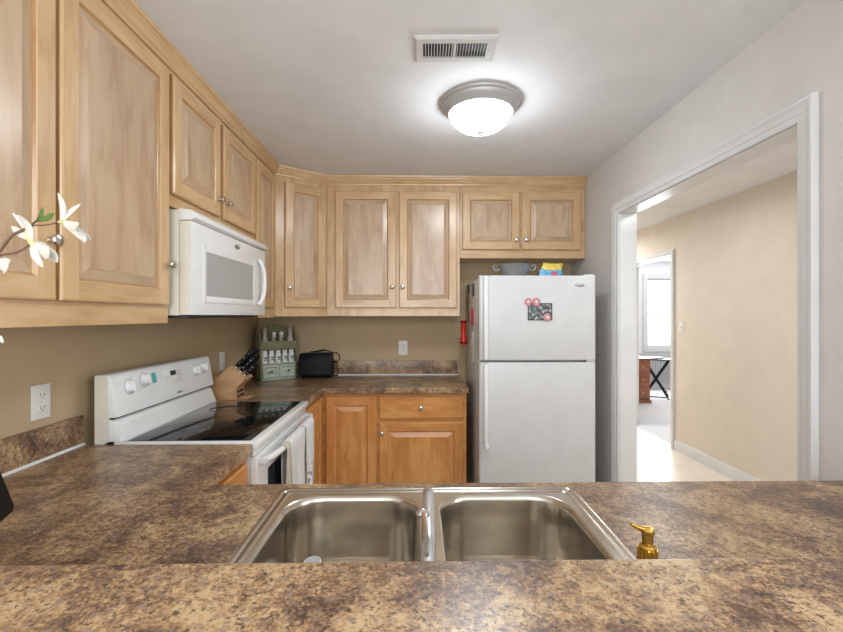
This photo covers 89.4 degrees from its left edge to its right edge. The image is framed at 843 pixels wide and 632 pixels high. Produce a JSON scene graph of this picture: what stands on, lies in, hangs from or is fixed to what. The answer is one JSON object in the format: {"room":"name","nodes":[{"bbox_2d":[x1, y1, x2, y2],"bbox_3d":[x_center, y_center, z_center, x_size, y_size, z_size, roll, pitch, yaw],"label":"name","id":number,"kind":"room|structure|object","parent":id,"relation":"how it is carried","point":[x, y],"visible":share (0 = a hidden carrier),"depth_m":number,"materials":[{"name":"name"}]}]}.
{"room":"kitchen","nodes":[
{"label":"kitchen","id":0,"kind":"room"},
{"bbox_2d":[0,315,258,444],"bbox_3d":[-1.356,0.186,2.000,0.120,2.440,3.166,0,0,-1],"label":"wall","id":1,"kind":"structure","parent":0,"point":[68,358],"depth_m":1.64,"materials":[{"name":"beige paint"}]},
{"bbox_2d":[31,383,49,420],"bbox_3d":[-1.282,0.291,1.437,0.009,0.116,0.072,0,0,-1],"label":"wall outlet","id":2,"kind":"object","parent":1,"relation":"attached to","point":[40,394],"visible":1,"depth_m":1.43,"materials":[{"name":"grey plastic"}]},
{"bbox_2d":[37,391,46,399],"bbox_3d":[-1.279,0.270,1.437,0.003,0.028,0.033,0,0,-1],"label":"receptacle","id":3,"kind":"object","parent":2,"relation":"attached to","point":[41,395],"depth_m":1.44,"materials":[{"name":"white plastic"}]},
{"bbox_2d":[37,404,46,411],"bbox_3d":[-1.279,0.312,1.437,0.003,0.028,0.033,0,0,-1],"label":"receptacle","id":4,"kind":"object","parent":2,"relation":"attached to","point":[40,407],"depth_m":1.43,"materials":[{"name":"white plastic"}]},
{"bbox_2d":[0,416,83,473],"bbox_3d":[-1.270,0.430,1.080,0.019,0.110,1.048,0,0,-1],"label":"backsplash","id":5,"kind":"structure","parent":1,"relation":"attached to","point":[21,449],"depth_m":1.41,"materials":[{"name":"brown stone"}]},
{"bbox_2d":[0,0,176,327],"bbox_3d":[-1.104,-0.501,1.133,0.351,1.060,1.060,0,0,-1],"label":"upper cabinet","id":6,"kind":"object","parent":1,"relation":"attached to","point":[84,101],"visible":0.99,"depth_m":1.22,"materials":[{"name":"brown wood"}]},
{"bbox_2d":[168,68,255,238],"bbox_3d":[-1.120,-0.732,2.105,0.351,0.599,0.878,0,0,-1],"label":"upper cabinet","id":7,"kind":"object","parent":1,"relation":"attached to","point":[212,172],"visible":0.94,"depth_m":1.95,"materials":[{"name":"brown wood"}]},
{"bbox_2d":[168,208,266,317],"bbox_3d":[-1.085,-0.206,2.100,0.418,0.440,0.833,0,0,-1],"label":"microwave","id":8,"kind":"object","parent":7,"relation":"attached to","point":[220,269],"visible":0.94,"depth_m":1.86,"materials":[{"name":"white plastic"}]},
{"bbox_2d":[219,351,224,369],"bbox_3d":[-1.305,0.296,2.793,0.008,0.116,0.072,0,0,-1],"label":"wall outlet","id":9,"kind":"object","parent":1,"relation":"attached to","point":[221,354],"visible":1,"depth_m":2.78,"materials":[{"name":"grey plastic"}]},
{"bbox_2d":[203,154,275,317],"bbox_3d":[-1.147,-0.509,2.736,0.318,1.045,0.376,0,0,-1],"label":"upper cabinet","id":10,"kind":"object","parent":1,"relation":"attached to","point":[265,179],"visible":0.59,"depth_m":2.74,"materials":[{"name":"brown wood"}]},
{"bbox_2d":[274,175,326,315],"bbox_3d":[-1.010,-0.513,3.199,0.609,1.037,0.537,0,0,-1],"label":"upper cabinet","id":11,"kind":"object","parent":1,"relation":"attached to","point":[301,206],"visible":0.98,"depth_m":3.03,"materials":[{"name":"brown wood"}]},
{"bbox_2d":[259,263,569,383],"bbox_3d":[-0.049,0.186,3.546,2.545,2.440,0.120,0,0,-1],"label":"wall","id":12,"kind":"structure","parent":0,"point":[354,338],"depth_m":3.48,"materials":[{"name":"beige paint"}]},
{"bbox_2d":[212,360,456,379],"bbox_3d":[-0.504,0.426,2.936,1.613,0.118,1.082,0,0,-1],"label":"backsplash","id":13,"kind":"structure","parent":12,"relation":"attached to","point":[428,366],"depth_m":3.46,"materials":[{"name":"brown stone"}]},
{"bbox_2d":[327,185,459,315],"bbox_3d":[-0.210,-0.514,3.303,0.987,1.035,0.356,0,0,-1],"label":"upper cabinet","id":14,"kind":"object","parent":12,"relation":"attached to","point":[392,250],"visible":0.99,"depth_m":3.16,"materials":[{"name":"brown wood"}]},
{"bbox_2d":[102,0,586,186],"bbox_3d":[0.128,-1.000,1.893,2.242,0.064,2.580,0,0,-1],"label":"trim","id":15,"kind":"structure","parent":14,"relation":"attached to","point":[129,12],"depth_m":2.50,"materials":[{"name":"brown wood"}]},
{"bbox_2d":[399,341,406,354],"bbox_3d":[-0.151,0.264,3.479,0.072,0.116,0.009,0,0,-1],"label":"wall outlet","id":16,"kind":"object","parent":12,"relation":"attached to","point":[402,344],"visible":1,"depth_m":3.48,"materials":[{"name":"grey plastic"}]},
{"bbox_2d":[460,186,584,262],"bbox_3d":[0.755,-0.730,3.319,0.938,0.602,0.356,0,0,-1],"label":"upper cabinet","id":17,"kind":"object","parent":12,"relation":"attached to","point":[499,224],"visible":0.98,"depth_m":3.18,"materials":[{"name":"brown wood"}]},
{"bbox_2d":[134,0,804,261],"bbox_3d":[1.563,-1.084,2.227,9.200,0.100,12.400,0,0,-1],"label":"ceiling","id":18,"kind":"structure","parent":0,"point":[329,87],"depth_m":1.80,"materials":[{"name":"white paint"}]},
{"bbox_2d":[414,35,497,61],"bbox_3d":[0.128,-1.027,1.650,0.312,0.013,0.160,0,0,1],"label":"ceiling vent","id":19,"kind":"object","parent":18,"relation":"in","point":[427,48],"visible":1,"depth_m":1.64,"materials":[{"name":"white metal"}]},
{"bbox_2d":[440,81,521,135],"bbox_3d":[0.287,-0.954,2.075,0.396,0.158,0.396,0,0,-1],"label":"ceiling light","id":20,"kind":"object","parent":18,"relation":"attached to","point":[480,108],"visible":1,"depth_m":1.97,"materials":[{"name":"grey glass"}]},
{"bbox_2d":[637,262,670,355],"bbox_3d":[4.335,0.186,8.224,3.252,2.440,0.100,0,0,-1],"label":"wall","id":21,"kind":"structure","parent":0,"point":[653,267],"depth_m":8.17,"materials":[{"name":"white paint"}]},
{"bbox_2d":[640,353,670,382],"bbox_3d":[4.814,1.006,8.110,1.300,0.560,0.085,0,0,-1],"label":"radiator","id":22,"kind":"object","parent":21,"relation":"attached to","point":[665,377],"visible":0.2,"depth_m":8.07,"materials":[{"name":"white metal"}]},
{"bbox_2d":[643,274,670,351],"bbox_3d":[4.847,-0.049,8.206,1.210,1.490,0.085,0,0,-1],"label":"window","id":23,"kind":"structure","parent":21,"relation":"in","point":[656,287],"depth_m":8.22,"materials":[{"name":"white glass"}]},
{"bbox_2d":[650,383,670,388],"bbox_3d":[4.334,1.351,8.166,3.238,0.110,0.014,0,0,-1],"label":"baseboard","id":24,"kind":"structure","parent":21,"relation":"attached to","point":[665,385],"depth_m":8.16,"materials":[{"name":"white paint"}]},
{"bbox_2d":[637,389,732,481],"bbox_3d":[3.718,1.456,4.364,4.817,0.100,8.200,0,0,-1],"label":"floor","id":25,"kind":"structure","parent":0,"point":[656,460],"depth_m":4.31,"materials":[{"name":"beige tile"}]},
{"bbox_2d":[639,356,651,402],"bbox_3d":[3.412,1.043,7.001,0.540,0.725,0.416,0,0,-1],"label":"chest","id":26,"kind":"object","parent":25,"relation":"on","point":[644,362],"visible":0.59,"depth_m":6.82,"materials":[{"name":"red wood"}]},
{"bbox_2d":[650,358,670,399],"bbox_3d":[3.998,1.065,7.269,0.520,0.669,0.400,0,0,29],"label":"folding table","id":27,"kind":"object","parent":25,"relation":"on","point":[667,360],"visible":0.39,"depth_m":7.11,"materials":[{"name":"black plastic"}]},
{"bbox_2d":[646,356,663,358],"bbox_3d":[3.928,0.718,7.247,0.280,0.025,0.220,0,0,-24],"label":"book","id":28,"kind":"object","parent":27,"relation":"on","point":[652,357],"visible":0.73,"depth_m":7.16,"materials":[{"name":"white paper"}]},
{"bbox_2d":[570,0,842,481],"bbox_3d":[1.299,0.186,2.045,0.100,2.440,3.166,0,0,-1],"label":"wall","id":29,"kind":"structure","parent":0,"point":[801,55],"depth_m":1.56,"materials":[{"name":"beige paint"}]},
{"bbox_2d":[611,92,818,481],"bbox_3d":[1.299,0.349,2.043,0.145,2.114,1.381,0,0,-1],"label":"trim","id":30,"kind":"structure","parent":29,"relation":"attached to","point":[799,120],"depth_m":1.64,"materials":[{"name":"white paint"}]},
{"bbox_2d":[637,171,796,480],"bbox_3d":[2.715,0.186,4.466,0.115,2.440,7.960,0,0,-1],"label":"wall","id":31,"kind":"structure","parent":0,"point":[736,254],"depth_m":3.58,"materials":[{"name":"beige paint"}]},
{"bbox_2d":[637,267,638,423],"bbox_3d":[2.901,0.385,5.794,0.094,2.018,0.640,0,0,27],"label":"door","id":32,"kind":"structure","parent":31,"relation":"in","point":[637,267],"depth_m":5.49,"materials":[{"name":"white paint"}]},
{"bbox_2d":[637,249,674,449],"bbox_3d":[2.706,0.353,5.011,0.160,2.105,1.080,0,0,-1],"label":"trim","id":33,"kind":"structure","parent":31,"relation":"attached to","point":[670,253],"depth_m":4.47,"materials":[{"name":"white paint"}]},
{"bbox_2d":[679,322,683,332],"bbox_3d":[2.650,0.121,4.350,0.018,0.116,0.072,0,0,-1],"label":"light switch","id":34,"kind":"object","parent":31,"relation":"attached to","point":[681,324],"visible":1,"depth_m":4.35,"materials":[{"name":"grey plastic"}]},
{"bbox_2d":[674,440,761,480],"bbox_3d":[2.665,1.352,3.566,0.014,0.108,5.900,0,0,-1],"label":"baseboard","id":35,"kind":"structure","parent":31,"relation":"attached to","point":[734,474],"depth_m":3.87,"materials":[{"name":"white paint"}]},
{"bbox_3d":[-0.805,1.456,-0.214,4.383,0.100,7.600,0,0,-1],"label":"floor","id":36,"kind":"structure","parent":0,"visible":0},
{"bbox_2d":[94,356,312,483],"bbox_3d":[-0.927,0.813,1.999,0.712,1.175,0.773,0,0,-1],"label":"stove","id":37,"kind":"object","parent":36,"relation":"on","point":[171,402],"visible":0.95,"depth_m":1.81,"materials":[{"name":"white metal"}]},
{"bbox_2d":[278,441,291,483],"bbox_3d":[-0.573,0.728,1.804,0.060,0.380,0.054,0,0,-1],"label":"dish towel","id":38,"kind":"object","parent":37,"relation":"hanging from","point":[287,444],"visible":0.42,"depth_m":1.79,"materials":[{"name":"beige fabric"}]},
{"bbox_2d":[281,426,305,483],"bbox_3d":[-0.574,0.743,1.955,0.062,0.410,0.247,0,0,-1],"label":"dish towel","id":39,"kind":"object","parent":37,"relation":"hanging from","point":[296,439],"visible":0.63,"depth_m":1.94,"materials":[{"name":"white fabric"}]},
{"bbox_2d":[300,417,313,483],"bbox_3d":[-0.580,0.705,2.174,0.058,0.335,0.165,0,0,-1],"label":"dish towel","id":40,"kind":"object","parent":37,"relation":"hanging from","point":[308,423],"visible":0.73,"depth_m":2.16,"materials":[{"name":"white fabric"}]},
{"bbox_2d":[216,459,247,484],"bbox_3d":[-0.944,0.915,1.404,0.679,0.781,0.407,0,0,-1],"label":"base cabinet","id":41,"kind":"object","parent":36,"relation":"on","point":[239,475],"visible":0.02,"depth_m":1.50,"materials":[{"name":"orange wood"}]},
{"bbox_2d":[306,395,321,483],"bbox_3d":[-0.986,0.915,2.929,0.646,0.781,1.074,0,0,-1],"label":"base cabinet","id":42,"kind":"object","parent":36,"relation":"on","point":[315,408],"visible":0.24,"depth_m":2.71,"materials":[{"name":"orange wood"}]},
{"bbox_2d":[212,360,468,405],"bbox_3d":[-0.497,0.446,2.936,1.627,0.156,1.082,0,0,-1],"label":"countertop","id":43,"kind":"structure","parent":42,"relation":"on","point":[428,376],"depth_m":3.09,"materials":[{"name":"brown stone"}]},
{"bbox_2d":[210,364,252,399],"bbox_3d":[-1.131,0.387,2.511,0.232,0.197,0.124,0,0,-1],"label":"knife block","id":44,"kind":"object","parent":43,"relation":"on","point":[229,385],"visible":0.9,"depth_m":2.45,"materials":[{"name":"brown wood"}]},
{"bbox_2d":[234,349,253,368],"bbox_3d":[-1.029,0.251,2.471,0.115,0.118,0.016,0,0,-1],"label":"knife","id":45,"kind":"object","parent":44,"relation":"in","point":[250,351],"visible":1,"depth_m":2.46,"materials":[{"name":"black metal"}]},
{"bbox_2d":[238,356,255,372],"bbox_3d":[-1.013,0.284,2.473,0.097,0.100,0.016,0,0,-1],"label":"knife","id":46,"kind":"object","parent":44,"relation":"in","point":[252,358],"visible":1,"depth_m":2.47,"materials":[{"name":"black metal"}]},
{"bbox_2d":[238,347,256,367],"bbox_3d":[-1.028,0.249,2.513,0.118,0.121,0.016,0,0,-1],"label":"knife","id":47,"kind":"object","parent":44,"relation":"in","point":[254,348],"visible":0.35,"depth_m":2.51,"materials":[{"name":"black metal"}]},
{"bbox_2d":[243,364,255,376],"bbox_3d":[-1.000,0.320,2.477,0.073,0.074,0.016,0,0,-1],"label":"knife","id":48,"kind":"object","parent":44,"relation":"in","point":[252,366],"visible":1,"depth_m":2.47,"materials":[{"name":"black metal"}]},
{"bbox_2d":[243,355,257,371],"bbox_3d":[-1.014,0.284,2.513,0.097,0.100,0.016,0,0,-1],"label":"knife","id":49,"kind":"object","parent":44,"relation":"in","point":[255,356],"visible":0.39,"depth_m":2.51,"materials":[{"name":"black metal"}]},
{"bbox_2d":[248,363,258,375],"bbox_3d":[-1.001,0.320,2.531,0.073,0.074,0.016,0,0,-1],"label":"knife","id":50,"kind":"object","parent":44,"relation":"in","point":[256,364],"visible":0.53,"depth_m":2.52,"materials":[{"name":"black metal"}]},
{"bbox_2d":[255,325,296,380],"bbox_3d":[-1.105,0.278,3.268,0.288,0.415,0.128,0,0,-41],"label":"spice rack","id":51,"kind":"object","parent":43,"relation":"on","point":[276,370],"visible":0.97,"depth_m":3.24,"materials":[{"name":"green paint"}]},
{"bbox_2d":[262,351,267,363],"bbox_3d":[-1.174,0.310,3.188,0.043,0.094,0.043,0,0,-41],"label":"spice jar","id":52,"kind":"object","parent":51,"relation":"on","point":[264,353],"visible":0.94,"depth_m":3.17,"materials":[{"name":"white ceramic"}]},
{"bbox_2d":[262,326,267,341],"bbox_3d":[-1.175,0.144,3.193,0.046,0.125,0.046,0,0,-41],"label":"mill","id":53,"kind":"object","parent":51,"relation":"on","point":[264,330],"visible":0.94,"depth_m":3.18,"materials":[{"name":"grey glass"}]},
{"bbox_2d":[268,350,273,362],"bbox_3d":[-1.135,0.310,3.222,0.043,0.094,0.043,0,0,-41],"label":"spice jar","id":54,"kind":"object","parent":51,"relation":"on","point":[271,352],"visible":1,"depth_m":3.21,"materials":[{"name":"white ceramic"}]},
{"bbox_2d":[271,332,275,340],"bbox_3d":[-1.121,0.166,3.237,0.037,0.082,0.037,0,0,-41],"label":"spice jar","id":55,"kind":"object","parent":51,"relation":"on","point":[273,336],"visible":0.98,"depth_m":3.22,"materials":[{"name":"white glass"}]},
{"bbox_2d":[275,350,280,361],"bbox_3d":[-1.095,0.310,3.256,0.043,0.094,0.043,0,0,-41],"label":"spice jar","id":56,"kind":"object","parent":51,"relation":"on","point":[278,352],"visible":0.98,"depth_m":3.24,"materials":[{"name":"white ceramic"}]},
{"bbox_2d":[262,361,295,364],"bbox_3d":[-1.111,0.362,3.274,0.263,0.010,0.090,0,0,-41],"label":"shelf","id":57,"kind":"object","parent":51,"relation":"attached to","point":[293,362],"depth_m":3.27,"materials":[{"name":"green paint"}]},
{"bbox_2d":[279,332,283,340],"bbox_3d":[-1.077,0.166,3.275,0.037,0.082,0.037,0,0,-41],"label":"spice jar","id":58,"kind":"object","parent":51,"relation":"on","point":[281,336],"visible":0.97,"depth_m":3.26,"materials":[{"name":"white glass"}]},
{"bbox_2d":[282,349,287,361],"bbox_3d":[-1.056,0.310,3.290,0.043,0.094,0.043,0,0,-41],"label":"spice jar","id":59,"kind":"object","parent":51,"relation":"on","point":[284,352],"visible":0.98,"depth_m":3.27,"materials":[{"name":"white ceramic"}]},
{"bbox_2d":[287,326,292,340],"bbox_3d":[-1.024,0.143,3.324,0.050,0.128,0.050,0,0,-41],"label":"mill","id":60,"kind":"object","parent":51,"relation":"on","point":[290,329],"visible":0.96,"depth_m":3.31,"materials":[{"name":"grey glass"}]},
{"bbox_2d":[288,349,293,361],"bbox_3d":[-1.017,0.310,3.324,0.043,0.094,0.043,0,0,-41],"label":"spice jar","id":61,"kind":"object","parent":51,"relation":"on","point":[291,351],"visible":1,"depth_m":3.31,"materials":[{"name":"white ceramic"}]},
{"bbox_2d":[299,349,339,378],"bbox_3d":[-0.794,0.375,3.348,0.303,0.220,0.169,0,0,-7],"label":"toaster","id":62,"kind":"object","parent":43,"relation":"on","point":[317,363],"visible":1,"depth_m":3.27,"materials":[{"name":"black plastic"}]},
{"bbox_2d":[321,393,465,483],"bbox_3d":[-0.192,0.915,3.165,0.986,0.781,0.632,0,0,-1],"label":"base cabinet","id":63,"kind":"object","parent":36,"relation":"on","point":[384,437],"visible":0.82,"depth_m":2.88,"materials":[{"name":"orange wood"}]},
{"bbox_2d":[466,275,594,482],"bbox_3d":[0.734,0.571,3.062,0.748,1.667,0.772,0,0,-1],"label":"refrigerator","id":64,"kind":"object","parent":36,"relation":"on","point":[530,399],"visible":0.88,"depth_m":2.71,"materials":[{"name":"white metal"}]},
{"bbox_2d":[460,320,466,344],"bbox_3d":[0.326,0.131,3.306,0.055,0.190,0.055,0,0,-1],"label":"flashlight","id":65,"kind":"object","parent":64,"relation":"attached to","point":[463,339],"visible":1,"depth_m":3.29,"materials":[{"name":"red plastic"}]},
{"bbox_2d":[467,295,469,321],"bbox_3d":[0.359,-0.054,3.247,0.003,0.200,0.180,0,0,-1],"label":"photo card","id":66,"kind":"object","parent":64,"relation":"attached to","point":[468,296],"visible":1,"depth_m":3.24,"materials":[{"name":"beige paper"}]},
{"bbox_2d":[469,331,473,361],"bbox_3d":[0.362,0.221,3.097,0.003,0.210,0.220,0,0,-1],"label":"paper","id":67,"kind":"object","parent":64,"relation":"attached to","point":[471,334],"visible":1,"depth_m":3.07,"materials":[{"name":"white paper"}]},
{"bbox_2d":[471,308,473,325],"bbox_3d":[0.363,0.011,3.039,0.003,0.120,0.135,0,0,-1],"label":"note card","id":68,"kind":"object","parent":64,"relation":"attached to","point":[472,310],"visible":1,"depth_m":3.02,"materials":[{"name":"pink paper"}]},
{"bbox_2d":[472,283,474,296],"bbox_3d":[0.363,-0.179,2.997,0.003,0.090,0.120,0,0,-1],"label":"photo card","id":69,"kind":"object","parent":64,"relation":"attached to","point":[473,284],"visible":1,"depth_m":2.97,"materials":[{"name":"grey paper"}]},
{"bbox_2d":[492,263,536,274],"bbox_3d":[0.647,-0.301,2.971,0.232,0.115,0.232,0,0,42],"label":"serving dish","id":70,"kind":"object","parent":64,"relation":"on","point":[506,268],"visible":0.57,"depth_m":2.89,"materials":[{"name":"grey metal"}]},
{"bbox_2d":[525,298,531,305],"bbox_3d":[0.677,-0.086,2.693,0.051,0.051,0.008,0,0,-1],"label":"magnet","id":71,"kind":"object","parent":64,"relation":"attached to","point":[528,301],"visible":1,"depth_m":2.69,"materials":[{"name":"pink plastic"}]},
{"bbox_2d":[532,298,540,305],"bbox_3d":[0.727,-0.086,2.694,0.055,0.055,0.008,0,0,-1],"label":"magnet","id":72,"kind":"object","parent":64,"relation":"attached to","point":[536,301],"visible":1,"depth_m":2.69,"materials":[{"name":"pink plastic"}]},
{"bbox_2d":[528,303,551,319],"bbox_3d":[0.751,-0.024,2.702,0.154,0.108,0.006,0,0,-1],"label":"photo magnet","id":73,"kind":"object","parent":64,"relation":"attached to","point":[534,312],"visible":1,"depth_m":2.70},
{"bbox_2d":[543,313,550,321],"bbox_3d":[0.797,0.012,2.695,0.053,0.053,0.008,0,0,-1],"label":"magnet","id":74,"kind":"object","parent":64,"relation":"attached to","point":[547,317],"visible":1,"depth_m":2.69,"materials":[{"name":"pink plastic"}]},
{"bbox_2d":[539,262,562,275],"bbox_3d":[0.908,-0.308,2.996,0.196,0.129,0.090,0,0,-10],"label":"snack bag","id":75,"kind":"object","parent":64,"relation":"on","point":[548,269],"visible":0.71,"depth_m":2.98,"materials":[{"name":"yellow plastic"}]},
{"bbox_3d":[0.291,0.915,0.920,1.931,0.781,0.620,0,0,-1],"label":"base cabinet","id":76,"kind":"object","parent":36,"relation":"on","visible":0},
{"bbox_2d":[0,416,842,565],"bbox_3d":[-0.008,0.450,1.101,2.543,0.148,1.048,0,0,-1],"label":"countertop","id":77,"kind":"structure","parent":76,"relation":"on","point":[75,502],"depth_m":1.07,"materials":[{"name":"brown stone"}]},
{"bbox_2d":[0,472,13,521],"bbox_3d":[-0.800,0.379,0.722,0.148,0.212,0.148,0,0,22],"label":"vase","id":78,"kind":"object","parent":77,"relation":"on","point":[6,504],"visible":1,"depth_m":0.76,"materials":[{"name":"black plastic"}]},
{"bbox_2d":[0,193,90,342],"bbox_3d":[-0.702,0.070,0.745,0.296,0.554,0.082,0,0,5],"label":"branch","id":79,"kind":"object","parent":78,"relation":"in","point":[37,248],"visible":1,"depth_m":0.73,"materials":[{"name":"white plant"}]},
{"bbox_2d":[0,257,10,273],"bbox_3d":[-0.719,-0.087,0.733,0.067,0.035,0.016,0,0,38],"label":"flower","id":80,"kind":"object","parent":79,"relation":"on","point":[4,262],"depth_m":0.73,"materials":[{"name":"white plant"}]},
{"bbox_2d":[11,213,33,239],"bbox_3d":[-0.695,-0.152,0.742,0.079,0.047,0.028,0,0,45],"label":"flower","id":81,"kind":"object","parent":79,"relation":"on","point":[27,233],"depth_m":0.74,"materials":[{"name":"white plant"}]},
{"bbox_2d":[30,241,57,266],"bbox_3d":[-0.648,-0.107,0.732,0.093,0.049,0.032,0,0,41],"label":"flower","id":82,"kind":"object","parent":79,"relation":"on","point":[37,248],"depth_m":0.73,"materials":[{"name":"white plant"}]},
{"bbox_2d":[57,193,90,241],"bbox_3d":[-0.599,-0.165,0.733,0.112,0.086,0.040,0,0,33],"label":"flower","id":83,"kind":"object","parent":79,"relation":"on","point":[72,226],"depth_m":0.74,"materials":[{"name":"white plant"}]},
{"bbox_2d":[416,487,435,560],"bbox_3d":[0.008,0.422,0.804,0.054,0.121,0.281,0,0,-1],"label":"faucet","id":84,"kind":"object","parent":77,"relation":"on","point":[426,513],"visible":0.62,"depth_m":0.76,"materials":[{"name":"metal"}]},
{"bbox_2d":[226,487,636,562],"bbox_3d":[0.021,0.576,0.916,0.810,0.195,0.552,0,0,-1],"label":"sink","id":85,"kind":"object","parent":77,"relation":"in","point":[472,523],"visible":0.33,"depth_m":1.13,"materials":[{"name":"silver metal"}]},
{"bbox_2d":[304,556,320,562],"bbox_3d":[-0.270,0.638,1.056,0.042,0.060,0.042,0,0,-1],"label":"cup","id":86,"kind":"object","parent":85,"relation":"in","point":[312,559],"visible":0.12,"depth_m":1.07,"materials":[{"name":"white ceramic"}]},
{"bbox_2d":[246,495,420,562],"bbox_3d":[-0.174,0.578,0.937,0.342,0.191,0.412,0,0,-1],"label":"basin","id":87,"kind":"object","parent":85,"relation":"in","point":[331,528],"depth_m":1.13,"materials":[{"name":"silver metal"}]},
{"bbox_2d":[438,494,614,560],"bbox_3d":[0.212,0.578,0.944,0.338,0.191,0.412,0,0,-1],"label":"basin","id":88,"kind":"object","parent":85,"relation":"in","point":[471,527],"depth_m":1.13,"materials":[{"name":"silver metal"}]},
{"bbox_2d":[630,522,657,558],"bbox_3d":[0.369,0.410,0.696,0.060,0.144,0.060,0,0,-1],"label":"soap dispenser","id":89,"kind":"object","parent":77,"relation":"on","point":[646,549],"visible":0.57,"depth_m":0.69,"materials":[{"name":"gold metal"}]},
{"bbox_3d":[0.002,0.889,0.512,2.545,1.033,0.120,0,0,-1],"label":"wall","id":90,"kind":"structure","parent":0,"visible":0},
{"bbox_2d":[0,557,842,631],"bbox_3d":[0.004,0.353,0.392,2.543,0.037,0.383,0,0,-1],"label":"bar","id":91,"kind":"object","parent":90,"relation":"on","point":[726,594],"visible":1,"depth_m":0.51,"materials":[{"name":"brown stone"}]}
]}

